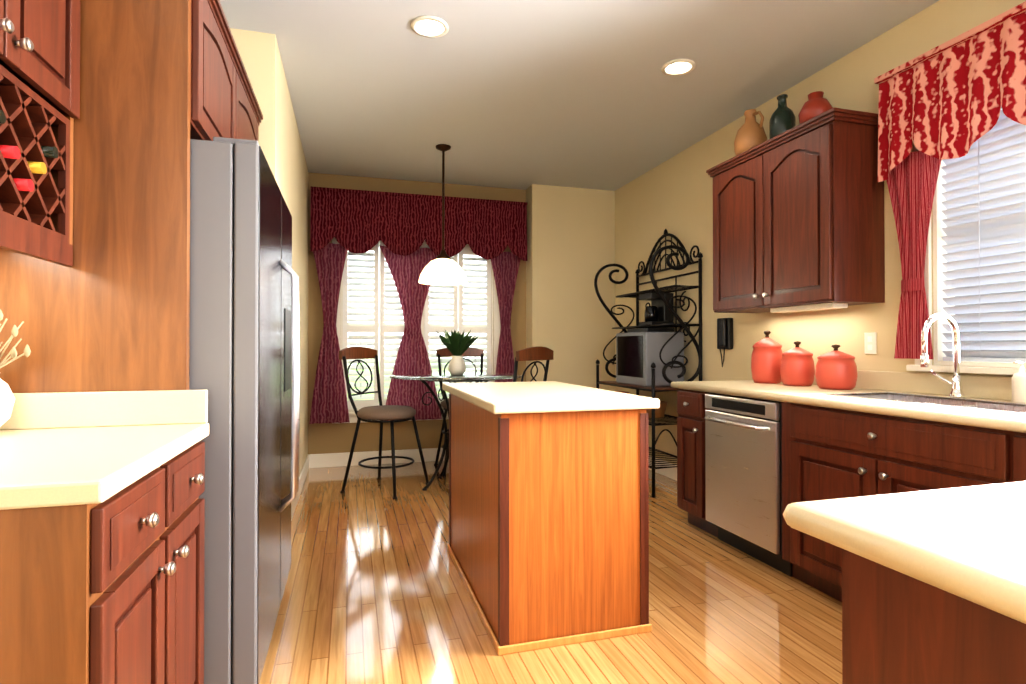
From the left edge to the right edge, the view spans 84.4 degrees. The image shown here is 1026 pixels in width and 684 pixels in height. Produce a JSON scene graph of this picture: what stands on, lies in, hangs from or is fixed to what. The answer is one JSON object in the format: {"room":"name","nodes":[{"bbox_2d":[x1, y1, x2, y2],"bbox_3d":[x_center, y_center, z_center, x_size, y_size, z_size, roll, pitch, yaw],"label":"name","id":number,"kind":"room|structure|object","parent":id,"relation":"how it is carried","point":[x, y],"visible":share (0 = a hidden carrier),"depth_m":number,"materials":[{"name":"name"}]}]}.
{"room":"kitchen","nodes":[
{"label":"kitchen","id":0,"kind":"room"},
{"bbox_2d":[230,28,307,475],"bbox_3d":[-2.004,-0.218,4.113,0.810,2.800,2.590,0,0,-16],"label":"wall","id":1,"kind":"structure","parent":0,"point":[279,142],"depth_m":3.47,"materials":[{"name":"beige paint"}]},
{"bbox_2d":[291,455,308,519],"bbox_3d":[-1.589,1.117,4.152,0.014,0.130,2.456,0,0,-16],"label":"baseboard","id":2,"kind":"structure","parent":1,"relation":"attached to","point":[302,476],"depth_m":4.50,"materials":[{"name":"white wood"}]},
{"bbox_2d":[308,172,525,453],"bbox_3d":[-0.918,-0.206,5.710,2.160,2.800,0.120,0,0,-16],"label":"wall","id":3,"kind":"structure","parent":0,"point":[324,438],"depth_m":5.54,"materials":[{"name":"beige paint"}]},
{"bbox_2d":[308,448,445,467],"bbox_3d":[-0.427,1.129,5.657,3.080,0.130,0.234,0,0,-16],"label":"baseboard","id":4,"kind":"structure","parent":3,"relation":"attached to","point":[334,460],"depth_m":5.48,"materials":[{"name":"beige wood"}]},
{"bbox_2d":[332,237,500,423],"bbox_3d":[-0.940,-0.151,5.677,1.710,1.860,0.163,0,0,-16],"label":"window","id":5,"kind":"structure","parent":3,"relation":"in","point":[344,326],"depth_m":5.60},
{"bbox_2d":[310,186,527,260],"bbox_3d":[-0.875,-1.127,5.550,2.090,0.600,0.178,0,0,-16],"label":"valance","id":6,"kind":"object","parent":3,"relation":"attached to","point":[365,221],"visible":1,"depth_m":5.47,"materials":[{"name":"red fabric"}]},
{"bbox_2d":[309,243,349,423],"bbox_3d":[-1.719,-0.084,5.311,0.360,1.690,0.054,0,0,-16],"label":"curtain","id":7,"kind":"object","parent":6,"relation":"hanging from","point":[329,402],"visible":0.98,"depth_m":5.32,"materials":[{"name":"red fabric"}]},
{"bbox_2d":[380,245,441,420],"bbox_3d":[-0.979,-0.082,5.524,0.640,1.690,0.054,0,0,-16],"label":"curtain","id":8,"kind":"object","parent":6,"relation":"hanging from","point":[412,353],"visible":0.83,"depth_m":5.53,"materials":[{"name":"red fabric"}]},
{"bbox_2d":[491,252,520,381],"bbox_3d":[-0.076,-0.080,5.784,0.360,1.690,0.054,0,0,-16],"label":"curtain","id":9,"kind":"object","parent":6,"relation":"hanging from","point":[505,266],"visible":0.73,"depth_m":5.79,"materials":[{"name":"red fabric"}]},
{"bbox_2d":[259,460,841,683],"bbox_3d":[0.325,1.214,1.796,4.010,0.100,8.310,0,0,-16],"label":"floor","id":10,"kind":"structure","parent":0,"point":[375,591],"depth_m":2.45,"materials":[{"name":"brown wood"}]},
{"bbox_2d":[0,390,208,683],"bbox_3d":[-1.118,0.650,1.252,0.687,1.020,0.775,0,0,-16],"label":"base cabinet","id":11,"kind":"object","parent":10,"relation":"on","point":[102,520],"visible":1,"depth_m":1.14,"materials":[{"name":"brown wood"}]},
{"bbox_2d":[0,309,30,426],"bbox_3d":[-1.357,0.075,1.450,0.231,0.330,0.189,0,0,-16],"label":"vase","id":12,"kind":"object","parent":11,"relation":"on","point":[7,399],"visible":1,"depth_m":1.46,"materials":[{"name":"white ceramic"}]},
{"bbox_2d":[0,0,262,392],"bbox_3d":[-1.422,-0.007,2.243,0.649,2.350,1.282,0,0,-16],"label":"surround","id":13,"kind":"object","parent":10,"relation":"on","point":[163,83],"visible":0.46,"depth_m":1.66,"materials":[{"name":"brown wood"}]},
{"bbox_2d":[189,137,299,683],"bbox_3d":[-1.292,0.253,2.209,0.847,1.800,1.055,0,0,-16],"label":"refrigerator","id":14,"kind":"object","parent":10,"relation":"on","point":[244,342],"visible":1,"depth_m":1.79,"materials":[{"name":"silver metal"}]},
{"bbox_2d":[339,346,428,498],"bbox_3d":[-1.053,0.612,4.611,0.582,1.153,0.526,0,0,22],"label":"stool","id":15,"kind":"object","parent":10,"relation":"on","point":[391,414],"visible":1,"depth_m":4.50,"materials":[{"name":"metal"}]},
{"bbox_2d":[389,372,521,490],"bbox_3d":[-0.466,0.732,4.710,1.110,0.910,1.110,0,0,-16],"label":"dining table","id":16,"kind":"object","parent":10,"relation":"on","point":[441,377],"visible":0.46,"depth_m":4.59,"materials":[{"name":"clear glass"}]},
{"bbox_2d":[436,330,479,374],"bbox_3d":[-0.453,0.081,4.712,0.384,0.389,0.392,0,0,-16],"label":"centerpiece plant","id":17,"kind":"object","parent":16,"relation":"on","point":[457,344],"visible":0.98,"depth_m":4.66,"materials":[{"name":"green plant"}]},
{"bbox_2d":[434,347,483,475],"bbox_3d":[-0.454,0.618,5.357,0.526,1.153,0.582,0,0,-16],"label":"stool","id":18,"kind":"object","parent":10,"relation":"on","point":[468,352],"visible":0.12,"depth_m":5.54,"materials":[{"name":"metal"}]},
{"bbox_2d":[513,346,552,381],"bbox_3d":[-0.030,0.611,4.417,0.582,1.153,0.526,0,-1,36],"label":"stool","id":19,"kind":"object","parent":10,"relation":"on","point":[535,354],"visible":0.35,"depth_m":4.21,"materials":[{"name":"wood"}]},
{"bbox_2d":[442,381,659,654],"bbox_3d":[0.100,0.702,2.755,0.705,0.940,1.210,0,0,-16],"label":"kitchen island","id":20,"kind":"object","parent":10,"relation":"on","point":[548,545],"visible":1,"depth_m":2.23,"materials":[{"name":"brown wood"}]},
{"bbox_2d":[594,229,702,497],"bbox_3d":[1.127,0.098,4.866,0.469,2.180,1.054,0,0,-16],"label":"rack","id":21,"kind":"object","parent":10,"relation":"on","point":[653,389],"visible":0.83,"depth_m":4.52,"materials":[{"name":"metal"}]},
{"bbox_2d":[616,328,683,386],"bbox_3d":[1.149,0.122,4.799,0.359,0.475,0.530,0,0,-16],"label":"microwave","id":22,"kind":"object","parent":21,"relation":"on","point":[637,352],"visible":0.94,"depth_m":4.57,"materials":[{"name":"silver metal"}]},
{"bbox_2d":[646,401,666,417],"bbox_3d":[1.140,0.568,4.809,0.334,0.120,0.334,0,0,-28],"label":"basket","id":23,"kind":"object","parent":21,"relation":"on","point":[660,411],"depth_m":4.68,"materials":[{"name":"brown wicker"}]},
{"bbox_2d":[639,292,673,325],"bbox_3d":[1.220,-0.277,4.827,0.210,0.271,0.220,0,0,-16],"label":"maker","id":24,"kind":"object","parent":21,"relation":"on","point":[657,311],"visible":0.9,"depth_m":4.76,"materials":[{"name":"black plastic"}]},
{"bbox_2d":[670,384,689,522],"bbox_3d":[1.411,0.738,3.625,0.666,0.880,0.303,0,0,-16],"label":"base cabinet","id":25,"kind":"object","parent":10,"relation":"on","point":[683,394],"depth_m":3.61,"materials":[{"name":"brown wood"}]},
{"bbox_2d":[690,388,777,569],"bbox_3d":[1.533,0.735,3.201,0.666,0.880,0.730,0,0,-16],"label":"dishwasher","id":26,"kind":"object","parent":10,"relation":"on","point":[734,436],"depth_m":3.10,"materials":[{"name":"silver metal"}]},
{"bbox_2d":[778,400,973,587],"bbox_3d":[1.779,0.729,2.346,0.666,0.880,1.050,0,0,-16],"label":"base cabinet","id":27,"kind":"object","parent":10,"relation":"on","point":[824,449],"depth_m":2.40,"materials":[{"name":"brown wood"}]},
{"bbox_2d":[674,380,1025,427],"bbox_3d":[1.811,0.268,2.239,0.666,0.040,3.224,0,0,-16],"label":"countertop","id":28,"kind":"structure","parent":27,"relation":"on","point":[816,395],"depth_m":2.46,"materials":[{"name":"beige stone"}]},
{"bbox_2d":[751,330,782,382],"bbox_3d":[1.603,0.091,3.567,0.190,0.330,0.190,0,0,-16],"label":"canister","id":29,"kind":"object","parent":28,"relation":"on","point":[766,357],"visible":0.92,"depth_m":3.50,"materials":[{"name":"red ceramic"}]},
{"bbox_2d":[780,341,814,385],"bbox_3d":[1.672,0.125,3.326,0.184,0.260,0.184,0,0,-16],"label":"medium canister","id":30,"kind":"object","parent":28,"relation":"on","point":[797,367],"visible":1,"depth_m":3.26,"materials":[{"name":"red ceramic"}]},
{"bbox_2d":[815,344,856,389],"bbox_3d":[1.748,0.133,3.062,0.200,0.240,0.200,0,0,-16],"label":"canister","id":31,"kind":"object","parent":28,"relation":"on","point":[836,369],"visible":1,"depth_m":2.99,"materials":[{"name":"red ceramic"}]},
{"bbox_2d":[826,392,1025,415],"bbox_3d":[1.790,0.357,2.355,0.374,0.224,0.824,0,0,-16],"label":"sink","id":32,"kind":"object","parent":28,"relation":"in","point":[910,397],"depth_m":2.50,"materials":[{"name":"silver metal"}]},
{"bbox_2d":[920,313,964,397],"bbox_3d":[1.885,0.061,2.542,0.234,0.376,0.143,0,0,-16],"label":"faucet","id":33,"kind":"object","parent":28,"relation":"on","point":[956,389],"visible":0.98,"depth_m":2.51,"materials":[{"name":"silver metal"}]},
{"bbox_2d":[1011,362,1025,403],"bbox_3d":[2.049,0.163,2.284,0.070,0.167,0.058,0,0,-16],"label":"soap dispenser","id":34,"kind":"object","parent":28,"relation":"on","point":[1018,378],"visible":0.98,"depth_m":2.27,"materials":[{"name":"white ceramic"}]},
{"bbox_2d":[814,540,1025,683],"bbox_3d":[0.797,0.716,0.616,0.522,0.880,0.593,0,0,-16],"label":"base cabinet","id":35,"kind":"object","parent":10,"relation":"on","point":[896,629],"depth_m":0.71,"materials":[{"name":"brown wood"}]},
{"bbox_2d":[794,480,1025,627],"bbox_3d":[1.179,0.256,0.717,1.390,0.040,0.650,0,0,-16],"label":"countertop","id":36,"kind":"structure","parent":35,"relation":"on","point":[967,542],"depth_m":0.71,"materials":[{"name":"beige stone"}]},
{"bbox_2d":[962,424,1025,483],"bbox_3d":[1.955,0.723,1.613,0.734,0.880,0.728,0,0,-16],"label":"base cabinet","id":37,"kind":"object","parent":10,"relation":"on","point":[989,451],"depth_m":1.87,"materials":[{"name":"brown wood"}]},
{"bbox_2d":[526,184,614,390],"bbox_3d":[0.650,-0.203,6.047,1.040,2.800,0.340,0,0,-16],"label":"wall","id":38,"kind":"structure","parent":0,"point":[570,321],"depth_m":5.87,"materials":[{"name":"beige paint"}]},
{"bbox_2d":[219,0,938,190],"bbox_3d":[0.325,-1.685,1.818,4.010,0.100,8.310,0,0,-16],"label":"ceiling","id":39,"kind":"structure","parent":0,"point":[526,94],"depth_m":3.44,"materials":[{"name":"white paint"}]},
{"bbox_2d":[411,15,448,37],"bbox_3d":[-0.428,-1.621,2.913,0.196,0.011,0.196,0,0,-16],"label":"recessed light","id":40,"kind":"object","parent":39,"relation":"in","point":[427,26],"visible":1,"depth_m":2.91,"materials":[{"name":"white glass"}]},
{"bbox_2d":[418,144,467,284],"bbox_3d":[-0.575,-1.051,4.671,0.406,1.125,0.406,0,0,-16],"label":"pendant lamp","id":41,"kind":"object","parent":39,"relation":"hanging from","point":[442,268],"visible":1,"depth_m":4.59,"materials":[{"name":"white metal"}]},
{"bbox_2d":[661,59,695,75],"bbox_3d":[0.975,-1.617,3.335,0.196,0.011,0.196,0,0,-16],"label":"recessed light","id":42,"kind":"object","parent":39,"relation":"in","point":[676,67],"visible":1,"depth_m":3.33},
{"bbox_2d":[615,0,1025,463],"bbox_3d":[2.224,-0.232,2.239,0.120,2.800,7.850,0,0,-16],"label":"wall","id":43,"kind":"structure","parent":0,"point":[673,195],"depth_m":4.00,"materials":[{"name":"beige paint"}]},
{"bbox_2d":[649,455,676,480],"bbox_3d":[1.374,1.123,4.942,0.014,0.130,2.136,0,0,-16],"label":"baseboard","id":44,"kind":"structure","parent":43,"relation":"attached to","point":[671,473],"depth_m":4.99,"materials":[{"name":"white wood"}]},
{"bbox_2d":[717,318,732,366],"bbox_3d":[1.559,0.004,4.194,0.073,0.364,0.140,0,0,-16],"label":"phone","id":45,"kind":"object","parent":43,"relation":"attached to","point":[724,333],"visible":1,"depth_m":4.14,"materials":[{"name":"black plastic"}]},
{"bbox_2d":[706,107,884,312],"bbox_3d":[1.631,-0.674,3.393,0.379,0.998,1.060,0,0,-16],"label":"upper cabinet","id":46,"kind":"object","parent":43,"relation":"attached to","point":[798,218],"visible":1,"depth_m":3.06,"materials":[{"name":"brown wood"}]},
{"bbox_2d":[734,109,766,155],"bbox_3d":[1.527,-1.328,3.622,0.200,0.310,0.219,0,0,-16],"label":"jug","id":47,"kind":"object","parent":46,"relation":"on","point":[751,133],"visible":0.83,"depth_m":3.56,"materials":[{"name":"orange ceramic"}]},
{"bbox_2d":[769,94,795,138],"bbox_3d":[1.601,-1.318,3.364,0.140,0.285,0.138,0,0,-16],"label":"vase","id":48,"kind":"object","parent":46,"relation":"on","point":[782,118],"visible":0.81,"depth_m":3.32,"materials":[{"name":"green ceramic"}]},
{"bbox_2d":[798,91,832,123],"bbox_3d":[1.671,-1.272,3.123,0.172,0.190,0.169,0,0,-16],"label":"vase","id":49,"kind":"object","parent":46,"relation":"on","point":[816,104],"visible":0.69,"depth_m":3.07,"materials":[{"name":"red ceramic"}]},
{"bbox_2d":[864,332,876,353],"bbox_3d":[1.924,0.006,3.046,0.009,0.115,0.070,0,0,-16],"label":"electrical outlet plate","id":50,"kind":"object","parent":43,"relation":"attached to","point":[870,343],"visible":1,"depth_m":3.04,"materials":[{"name":"white plastic"}]},
{"bbox_2d":[813,368,1011,399],"bbox_3d":[2.122,0.199,2.329,0.018,0.100,3.224,0,0,-16],"label":"backsplash","id":51,"kind":"structure","parent":43,"relation":"attached to","point":[988,387],"depth_m":2.70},
{"bbox_2d":[874,1,1025,181],"bbox_3d":[2.105,-1.088,2.170,0.100,0.530,1.530,0,0,-16],"label":"valance","id":52,"kind":"object","parent":43,"relation":"attached to","point":[948,99],"visible":1,"depth_m":2.53,"materials":[{"name":"red fabric"}]},
{"bbox_2d":[886,150,940,358],"bbox_3d":[1.949,-0.423,2.760,0.030,1.010,0.330,0,0,-16],"label":"curtain","id":53,"kind":"object","parent":52,"relation":"hanging from","point":[911,180],"visible":0.98,"depth_m":2.76,"materials":[{"name":"red fabric"}]},
{"bbox_2d":[906,141,1025,374],"bbox_3d":[2.204,-0.510,2.209,0.168,1.295,1.290,0,0,-16],"label":"window","id":54,"kind":"structure","parent":43,"relation":"in","point":[939,339],"depth_m":2.72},
{"bbox_2d":[941,106,1025,362],"bbox_3d":[2.216,-0.487,2.212,0.052,1.146,1.052,0,0,-16],"label":"window blinds","id":55,"kind":"object","parent":54,"relation":"attached to","point":[984,194],"visible":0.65,"depth_m":2.53,"materials":[{"name":"white plastic"}]},
{"bbox_3d":[-1.186,-0.249,0.025,0.120,2.800,5.720,0,0,-16],"label":"wall","id":56,"kind":"structure","parent":0,"visible":0},
{"bbox_2d":[0,0,79,265],"bbox_3d":[-1.274,-0.705,1.209,0.359,0.970,0.788,0,0,-16],"label":"wine cabinet","id":57,"kind":"object","parent":56,"relation":"attached to","point":[39,76],"visible":1,"depth_m":1.45,"materials":[{"name":"brown wood"}]},
{"label":"outside","id":58,"kind":"structure","parent":0,"visible":0},
{"bbox_2d":[347,247,485,399],"bbox_3d":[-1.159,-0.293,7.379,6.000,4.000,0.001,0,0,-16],"label":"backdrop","id":59,"kind":"structure","parent":58,"point":[391,293],"depth_m":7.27,"materials":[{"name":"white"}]},
{"bbox_2d":[955,251,1025,350],"bbox_3d":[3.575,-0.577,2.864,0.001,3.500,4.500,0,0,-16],"label":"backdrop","id":60,"kind":"structure","parent":58,"point":[991,312],"depth_m":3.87,"materials":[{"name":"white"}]}
]}

